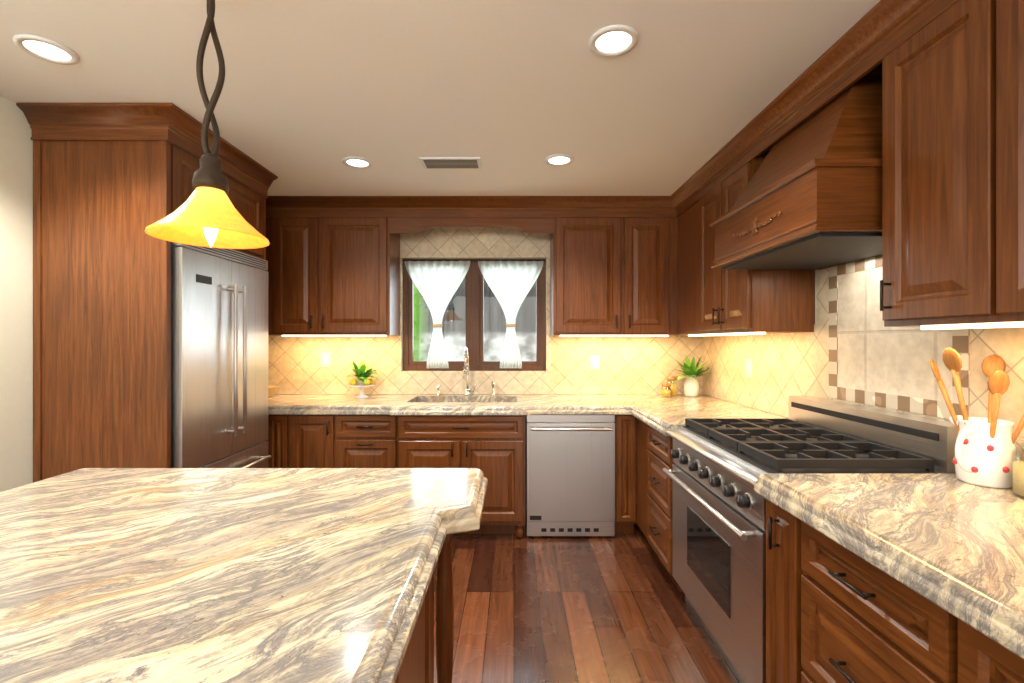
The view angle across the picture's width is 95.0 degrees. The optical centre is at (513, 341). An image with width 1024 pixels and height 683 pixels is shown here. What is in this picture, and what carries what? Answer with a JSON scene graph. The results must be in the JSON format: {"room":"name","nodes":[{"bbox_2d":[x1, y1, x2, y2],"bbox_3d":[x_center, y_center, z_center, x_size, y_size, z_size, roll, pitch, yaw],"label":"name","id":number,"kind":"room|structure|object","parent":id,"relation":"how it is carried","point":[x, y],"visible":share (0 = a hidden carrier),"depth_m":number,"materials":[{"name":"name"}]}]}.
{"room":"kitchen","nodes":[
{"label":"kitchen","id":0,"kind":"room"},
{"bbox_2d":[0,96,32,491],"bbox_3d":[-2.350,0.135,0.360,0.140,2.450,7.120,0,0,0],"label":"wall","id":1,"kind":"structure","parent":0,"point":[16,306],"depth_m":2.15,"materials":[{"name":"paint"}]},
{"bbox_2d":[16,103,277,482],"bbox_3d":[-1.915,0.136,2.620,0.710,2.449,0.960,0,0,0],"label":"cabinet","id":2,"kind":"object","parent":1,"relation":"attached to","point":[112,182],"depth_m":2.22,"materials":[{"name":"brown wood"}]},
{"bbox_2d":[0,0,879,195],"bbox_3d":[-0.350,-1.110,0.360,4.140,0.040,7.400,0,0,0],"label":"ceiling","id":3,"kind":"structure","parent":0,"point":[512,94],"depth_m":1.95,"materials":[{"name":"paint"}]},
{"bbox_2d":[13,34,79,64],"bbox_3d":[-1.740,-1.085,1.750,0.175,0.009,0.175,0,0,-6],"label":"recessed light","id":4,"kind":"object","parent":3,"relation":"in","point":[42,48],"depth_m":1.74,"materials":[{"name":"metal"}]},
{"bbox_2d":[145,0,269,248],"bbox_3d":[-0.885,-0.682,1.370,0.304,0.814,0.304,0,0,0],"label":"pendant lamp","id":5,"kind":"object","parent":3,"relation":"hanging from","point":[206,213],"visible":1,"depth_m":1.35,"materials":[{"name":"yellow glass"}]},
{"bbox_2d":[342,156,372,168],"bbox_3d":[-0.950,-1.085,2.850,0.175,0.009,0.175,0,0,-24],"label":"recessed light","id":6,"kind":"object","parent":3,"relation":"in","point":[352,161],"depth_m":2.85,"materials":[{"name":"metal"}]},
{"bbox_2d":[419,157,481,168],"bbox_3d":[-0.380,-1.083,2.850,0.360,0.014,0.160,0,0,0],"label":"air vent","id":7,"kind":"object","parent":3,"relation":"in","point":[427,162],"depth_m":2.83,"materials":[{"name":"metal"}]},
{"bbox_2d":[544,154,573,165],"bbox_3d":[0.270,-1.085,2.810,0.175,0.009,0.175,0,0,-6],"label":"recessed light","id":8,"kind":"object","parent":3,"relation":"in","point":[555,159],"depth_m":2.80,"materials":[{"name":"metal"}]},
{"bbox_2d":[589,24,638,56],"bbox_3d":[0.360,-1.085,1.700,0.175,0.009,0.175,0,0,-6],"label":"recessed light","id":9,"kind":"object","parent":3,"relation":"in","point":[616,40],"depth_m":1.69,"materials":[{"name":"metal"}]},
{"bbox_2d":[268,227,702,393],"bbox_3d":[-0.350,0.135,3.986,4.140,2.450,0.148,0,0,0],"label":"wall","id":10,"kind":"structure","parent":0,"point":[637,365],"depth_m":3.91,"materials":[{"name":"tile"}]},
{"bbox_2d":[321,352,329,366],"bbox_3d":[-1.570,0.150,3.908,0.080,0.120,0.007,0,0,0],"label":"electrical outlet plate","id":11,"kind":"object","parent":10,"relation":"attached to","point":[325,356],"depth_m":3.91,"materials":[{"name":"plastic"}]},
{"bbox_2d":[403,259,545,370],"bbox_3d":[-0.335,-0.226,3.990,1.210,0.948,0.070,0,0,0],"label":"window","id":12,"kind":"structure","parent":10,"relation":"in","point":[475,307],"depth_m":3.96,"materials":[{"name":"brown wood"}]},
{"bbox_2d":[402,260,545,367],"bbox_3d":[-0.335,-0.231,3.938,1.200,0.911,0.039,0,0,0],"label":"curtains","id":13,"kind":"object","parent":12,"relation":"hanging from","point":[437,283],"visible":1,"depth_m":3.94,"materials":[{"name":"white fabric"}]},
{"bbox_2d":[590,355,599,369],"bbox_3d":[0.675,0.175,3.908,0.080,0.120,0.007,0,0,0],"label":"electrical outlet plate","id":14,"kind":"object","parent":10,"relation":"attached to","point":[594,361],"depth_m":3.91,"materials":[{"name":"plastic"}]},
{"bbox_2d":[268,394,788,435],"bbox_3d":[-0.346,0.570,3.201,3.847,0.260,1.432,0,0,0],"label":"countertop","id":15,"kind":"structure","parent":0,"point":[660,414],"depth_m":3.23,"materials":[{"name":"stone"}]},
{"bbox_2d":[268,386,279,396],"bbox_3d":[-1.970,0.400,3.720,0.208,0.080,0.208,0,0,0],"label":"bowl","id":16,"kind":"object","parent":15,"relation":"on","point":[272,390],"visible":0.29,"depth_m":3.70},
{"bbox_2d":[341,360,379,397],"bbox_3d":[-1.225,0.292,3.727,0.380,0.297,0.358,0,0,0],"label":"stand","id":17,"kind":"object","parent":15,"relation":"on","point":[363,371],"visible":1,"depth_m":3.67,"materials":[{"name":"white ceramic"}]},
{"bbox_2d":[436,347,495,394],"bbox_3d":[-0.394,0.242,3.774,0.488,0.396,0.218,0,0,0],"label":"faucet","id":18,"kind":"object","parent":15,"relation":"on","point":[466,369],"visible":1,"depth_m":3.84,"materials":[{"name":"silver metal"}]},
{"bbox_2d":[662,383,670,397],"bbox_3d":[1.200,0.385,3.700,0.076,0.111,0.076,0,0,0],"label":"jar","id":19,"kind":"object","parent":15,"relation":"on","point":[666,393],"visible":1,"depth_m":3.67,"materials":[{"name":"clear glass"}]},
{"bbox_2d":[667,377,676,395],"bbox_3d":[1.270,0.362,3.780,0.084,0.156,0.084,0,0,0],"label":"jar","id":20,"kind":"object","parent":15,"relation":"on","point":[673,388],"visible":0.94,"depth_m":3.75,"materials":[{"name":"clear glass"}]},
{"bbox_2d":[671,356,713,396],"bbox_3d":[1.408,0.274,3.735,0.316,0.332,0.321,0,0,0],"label":"vase","id":21,"kind":"object","parent":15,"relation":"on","point":[692,371],"visible":1,"depth_m":3.72,"materials":[{"name":"white ceramic"}]},
{"bbox_2d":[434,520,739,682],"bbox_3d":[-0.350,1.390,0.360,4.140,0.060,7.400,0,0,0],"label":"floor","id":22,"kind":"structure","parent":0,"point":[616,608],"depth_m":2.33,"materials":[{"name":"brown wood"}]},
{"bbox_2d":[171,242,270,467],"bbox_3d":[-1.889,0.415,2.660,0.701,1.880,0.796,0,0,0],"label":"refrigerator","id":23,"kind":"object","parent":22,"relation":"on","point":[219,357],"visible":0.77,"depth_m":2.54,"materials":[{"name":"silver metal"}]},
{"bbox_2d":[266,415,269,467],"bbox_3d":[-1.982,0.931,3.573,0.575,0.858,0.687,0,0,0],"label":"base cabinet","id":24,"kind":"object","parent":22,"relation":"on","point":[268,440],"depth_m":3.23,"materials":[{"name":"brown wood"}]},
{"bbox_2d":[270,415,289,467],"bbox_3d":[-1.626,0.931,3.573,0.138,0.858,0.687,0,0,0],"label":"base cabinet","id":25,"kind":"object","parent":22,"relation":"on","point":[279,424],"depth_m":3.23,"materials":[{"name":"brown wood"}]},
{"bbox_2d":[290,415,333,467],"bbox_3d":[-1.396,0.931,3.573,0.322,0.858,0.687,0,0,0],"label":"base cabinet","id":26,"kind":"object","parent":22,"relation":"on","point":[311,436],"depth_m":3.23,"materials":[{"name":"brown wood"}]},
{"bbox_2d":[334,415,417,467],"bbox_3d":[-1.022,0.931,3.573,0.425,0.858,0.687,0,0,0],"label":"base cabinet","id":27,"kind":"object","parent":22,"relation":"on","point":[360,441],"depth_m":3.23,"materials":[{"name":"brown wood"}]},
{"bbox_2d":[395,534,453,682],"bbox_3d":[-0.764,0.925,1.217,1.132,0.870,0.714,0,0,0],"label":"base cabinet","id":28,"kind":"object","parent":22,"relation":"on","point":[417,665],"visible":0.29,"depth_m":1.11,"materials":[{"name":"brown wood"}]},
{"bbox_2d":[0,468,487,682],"bbox_3d":[-0.795,0.460,0.365,1.410,0.060,2.530,0,0,0],"label":"countertop","id":29,"kind":"structure","parent":28,"relation":"on","point":[215,575],"depth_m":0.89,"materials":[{"name":"stone"}]},
{"bbox_2d":[526,415,614,535],"bbox_3d":[0.390,0.932,3.517,0.604,0.855,0.706,0,0,0],"label":"dishwasher","id":30,"kind":"object","parent":22,"relation":"on","point":[570,475],"visible":0.92,"depth_m":3.22,"materials":[{"name":"silver metal"}]},
{"bbox_2d":[637,418,674,577],"bbox_3d":[1.187,0.931,2.869,0.780,0.858,0.758,0,0,0],"label":"base cabinet","id":31,"kind":"object","parent":22,"relation":"on","point":[654,497],"visible":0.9,"depth_m":2.75,"materials":[{"name":"brown wood"}]},
{"bbox_2d":[766,499,789,682],"bbox_3d":[1.204,0.931,1.466,0.747,0.858,0.187,0,0,0],"label":"base cabinet","id":32,"kind":"object","parent":22,"relation":"on","point":[777,519],"depth_m":1.48,"materials":[{"name":"brown wood"}]},
{"bbox_2d":[662,395,957,682],"bbox_3d":[1.161,0.823,2.025,0.777,1.075,0.906,0,0,0],"label":"range","id":33,"kind":"object","parent":22,"relation":"on","point":[719,534],"visible":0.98,"depth_m":1.86,"materials":[{"name":"silver metal"}]},
{"bbox_2d":[790,514,937,682],"bbox_3d":[1.204,0.931,1.131,0.747,0.858,0.483,0,0,0],"label":"base cabinet","id":34,"kind":"object","parent":22,"relation":"on","point":[836,612],"depth_m":1.16,"materials":[{"name":"brown wood"}]},
{"bbox_2d":[754,473,1023,658],"bbox_3d":[1.188,0.470,0.182,0.777,0.060,2.765,0,0,0],"label":"countertop","id":35,"kind":"structure","parent":34,"relation":"on","point":[952,543],"depth_m":1.11,"materials":[{"name":"stone"}]},
{"bbox_2d":[930,348,1023,488],"bbox_3d":[1.462,0.230,1.451,0.214,0.420,0.249,0,0,0],"label":"utensil holder","id":36,"kind":"object","parent":35,"relation":"on","point":[984,447],"visible":0.98,"depth_m":1.43,"materials":[{"name":"white ceramic"}]},
{"bbox_2d":[1010,437,1023,498],"bbox_3d":[1.475,0.354,1.310,0.124,0.171,0.124,0,0,0],"label":"jar","id":37,"kind":"object","parent":35,"relation":"on","point":[1018,477],"visible":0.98,"depth_m":1.32,"materials":[{"name":"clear glass"}]},
{"bbox_2d":[938,606,1023,682],"bbox_3d":[1.204,0.931,0.580,0.747,0.858,0.620,0,0,0],"label":"base cabinet","id":38,"kind":"object","parent":22,"relation":"on","point":[965,654],"depth_m":0.85,"materials":[{"name":"brown wood"}]},
{"bbox_2d":[718,270,815,417],"bbox_3d":[1.650,0.135,0.360,0.140,2.450,7.120,0,0,0],"label":"wall","id":39,"kind":"structure","parent":0,"point":[815,309],"depth_m":2.46,"materials":[{"name":"paint"}]},
{"bbox_2d":[266,0,1023,336],"bbox_3d":[-0.236,-0.564,1.359,3.627,1.051,5.117,0,0,0],"label":"wall cabinets","id":40,"kind":"object","parent":39,"relation":"attached to","point":[952,174],"depth_m":2.46,"materials":[{"name":"brown wood"}]},
{"bbox_2d":[746,359,752,377],"bbox_3d":[1.568,0.180,3.130,0.007,0.120,0.080,0,0,0],"label":"electrical outlet plate","id":41,"kind":"object","parent":39,"relation":"attached to","point":[749,363],"depth_m":3.12,"materials":[{"name":"plastic"}]},
{"bbox_2d":[709,63,881,269],"bbox_3d":[1.298,-0.727,2.023,0.557,0.718,0.863,0,0,0],"label":"range hood","id":42,"kind":"object","parent":39,"relation":"attached to","point":[810,198],"visible":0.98,"depth_m":1.76,"materials":[{"name":"brown wood"}]},
{"bbox_2d":[703,255,1023,460],"bbox_3d":[1.575,0.004,1.456,0.011,0.868,4.912,0,0,0],"label":"backsplash","id":43,"kind":"structure","parent":39,"relation":"attached to","point":[851,349],"depth_m":2.12,"materials":[{"name":"tile"}]},
{"label":"outside","id":44,"kind":"structure","parent":0,"visible":0},
{"bbox_2d":[414,276,535,360],"bbox_3d":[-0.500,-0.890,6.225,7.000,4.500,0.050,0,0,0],"label":"window glass","id":45,"kind":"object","parent":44,"point":[525,352],"depth_m":6.20,"materials":[{"name":"clear glass"}]}
]}

